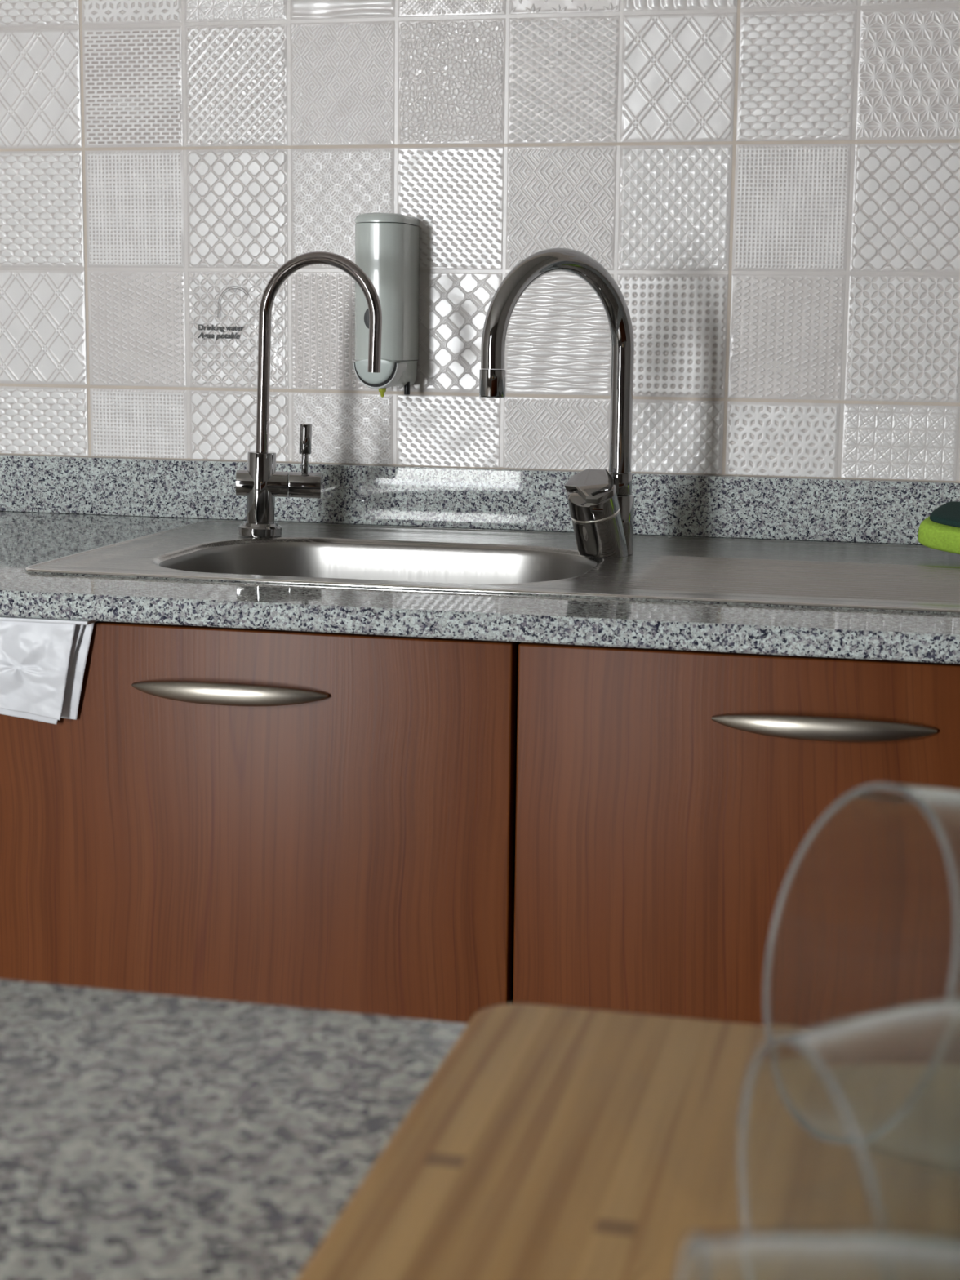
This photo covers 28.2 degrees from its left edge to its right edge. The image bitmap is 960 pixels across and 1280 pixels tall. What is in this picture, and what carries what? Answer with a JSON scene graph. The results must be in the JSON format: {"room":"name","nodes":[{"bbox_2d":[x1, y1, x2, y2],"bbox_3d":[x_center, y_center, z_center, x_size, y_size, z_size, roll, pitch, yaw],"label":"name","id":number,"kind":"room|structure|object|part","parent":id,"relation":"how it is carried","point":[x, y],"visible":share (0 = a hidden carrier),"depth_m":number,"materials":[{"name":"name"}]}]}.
{"room":"kitchen","nodes":[
{"label":"kitchen","id":0,"kind":"room"},
{"bbox_2d":[0,0,959,481],"bbox_3d":[-0.017,-0.549,1.997,4.840,2.650,0.130,3,10,13],"label":"wall","id":1,"kind":"structure","parent":0,"point":[769,190],"depth_m":1.94,"materials":[{"name":"beige tile"}]},
{"bbox_2d":[198,285,248,340],"bbox_3d":[-0.256,-0.333,2.020,0.100,0.094,0.001,3,10,13],"label":"sticker","id":2,"kind":"object","parent":1,"relation":"attached to","point":[235,326],"visible":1,"depth_m":2.02,"materials":[{"name":"black"}]},
{"bbox_2d":[353,212,419,397],"bbox_3d":[-0.098,-0.338,1.939,0.051,0.182,0.088,3,10,13],"label":"soap dispenser","id":3,"kind":"object","parent":1,"relation":"attached to","point":[387,245],"visible":0.91,"depth_m":1.91,"materials":[{"name":"grey plastic"}]},
{"bbox_3d":[-0.096,-0.424,1.930,0.051,0.009,0.078,3,10,13],"label":"lid","id":4,"kind":"part","parent":3,"relation":"part of","materials":[{"name":"grey plastic"}]},
{"bbox_2d":[0,453,959,544],"bbox_3d":[-0.014,-0.147,1.985,3.050,0.061,0.020,3,10,13],"label":"backsplash","id":5,"kind":"structure","parent":1,"relation":"attached to","point":[729,506],"depth_m":1.97,"materials":[{"name":"stone"}]},
{"bbox_3d":[-0.526,1.143,0.145,4.840,0.100,4.448,3,10,13],"label":"floor","id":6,"kind":"structure","parent":0,"visible":0},
{"bbox_2d":[0,978,467,1279],"bbox_3d":[0.469,0.638,0.208,1.540,0.900,0.660,3,10,13],"label":"countertop","id":7,"kind":"structure","parent":6,"relation":"on","point":[144,1135],"depth_m":0.50,"materials":[{"name":"stone"}]},
{"bbox_2d":[296,1003,766,1279],"bbox_3d":[0.079,0.146,0.331,0.250,0.021,0.380,3,10,13],"label":"chopping board","id":8,"kind":"object","parent":7,"relation":"on","point":[548,1142],"visible":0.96,"depth_m":0.43,"materials":[{"name":"brown wood"}]},
{"bbox_2d":[675,1229,959,1279],"bbox_3d":[0.063,0.112,0.229,0.085,0.078,0.078,1,9,5],"label":"drinking glass","id":9,"kind":"object","parent":8,"relation":"on","point":[773,1254],"visible":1,"depth_m":0.23,"materials":[{"name":"clear glass"}]},
{"bbox_2d":[737,997,959,1236],"bbox_3d":[0.093,0.098,0.316,0.085,0.078,0.078,-1,10,-11],"label":"drinking glass","id":10,"kind":"object","parent":8,"relation":"on","point":[852,1122],"visible":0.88,"depth_m":0.30,"materials":[{"name":"clear glass"}]},
{"bbox_2d":[763,782,959,1039],"bbox_3d":[0.118,0.075,0.426,0.099,0.089,0.083,-2,10,-15],"label":"drinking glass","id":11,"kind":"object","parent":8,"relation":"on","point":[866,919],"visible":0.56,"depth_m":0.45,"materials":[{"name":"clear glass"}]},
{"bbox_2d":[0,621,959,1025],"bbox_3d":[0.081,0.391,1.744,0.916,0.879,0.584,3,10,13],"label":"base cabinet","id":12,"kind":"object","parent":6,"relation":"on","point":[353,823],"visible":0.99,"depth_m":1.45,"materials":[{"name":"brown wood"}]},
{"bbox_2d":[0,616,97,724],"bbox_3d":[-0.380,0.021,1.513,0.166,0.084,0.036,3,10,13],"label":"towel","id":13,"kind":"object","parent":12,"relation":"hanging from","point":[42,660],"visible":1,"depth_m":1.49,"materials":[{"name":"white fabric"}]},
{"bbox_3d":[-0.194,0.040,1.461,0.159,0.018,0.024,3,10,13],"label":"handle","id":14,"kind":"part","parent":12,"relation":"part of","materials":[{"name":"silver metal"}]},
{"bbox_3d":[-0.200,0.365,1.537,0.456,0.760,0.020,3,10,13],"label":"door","id":15,"kind":"part","parent":12,"relation":"part of","materials":[{"name":"brown wood"}]},
{"bbox_2d":[0,511,959,663],"bbox_3d":[-0.079,-0.063,1.718,3.050,0.020,0.589,3,10,13],"label":"countertop","id":16,"kind":"structure","parent":12,"relation":"on","point":[27,539],"depth_m":1.43,"materials":[{"name":"stone"}]},
{"bbox_2d":[235,251,382,537],"bbox_3d":[-0.164,-0.235,1.849,0.147,0.275,0.049,5,10,13],"label":"tap","id":17,"kind":"object","parent":16,"relation":"on","point":[261,482],"visible":1,"depth_m":1.86,"materials":[{"name":"silver metal"}]},
{"bbox_3d":[-0.170,-0.186,1.867,0.012,0.048,0.012,5,10,13],"label":"lever","id":18,"kind":"part","parent":17,"relation":"part of","materials":[{"name":"silver metal"}]},
{"bbox_3d":[-0.155,-0.274,1.831,0.131,0.192,0.013,4,10,19],"label":"spout","id":19,"kind":"part","parent":17,"relation":"part of","materials":[{"name":"silver metal"}]},
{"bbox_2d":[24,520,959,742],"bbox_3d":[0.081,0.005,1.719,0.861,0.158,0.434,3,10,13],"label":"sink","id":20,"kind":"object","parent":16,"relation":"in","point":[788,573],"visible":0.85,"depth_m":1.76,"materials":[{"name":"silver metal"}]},
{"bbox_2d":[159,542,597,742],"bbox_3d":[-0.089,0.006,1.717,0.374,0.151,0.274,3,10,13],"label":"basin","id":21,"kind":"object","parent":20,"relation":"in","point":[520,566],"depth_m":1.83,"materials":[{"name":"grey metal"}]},
{"bbox_2d":[918,501,959,554],"bbox_3d":[0.457,-0.097,1.736,0.111,0.050,0.062,7,12,35],"label":"sponge","id":22,"kind":"object","parent":20,"relation":"on","point":[940,531],"visible":1,"depth_m":1.73,"materials":[{"name":"plastic"}]},
{"bbox_2d":[479,247,634,557],"bbox_3d":[0.074,-0.206,1.688,0.049,0.274,0.183,9,13,41],"label":"mixer tap","id":23,"kind":"object","parent":16,"relation":"on","point":[601,502],"visible":1,"depth_m":1.72,"materials":[{"name":"silver metal"}]},
{"bbox_3d":[0.099,-0.139,1.727,0.046,0.028,0.037,3,10,13],"label":"lever","id":24,"kind":"part","parent":23,"relation":"part of","materials":[{"name":"silver metal"}]},
{"bbox_3d":[0.246,0.388,1.435,0.453,0.760,0.020,3,10,13],"label":"door","id":25,"kind":"part","parent":12,"relation":"part of","materials":[{"name":"brown wood"}]},
{"bbox_3d":[0.243,0.062,1.361,0.159,0.018,0.024,3,10,13],"label":"handle","id":26,"kind":"part","parent":12,"relation":"part of","materials":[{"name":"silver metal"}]}
]}

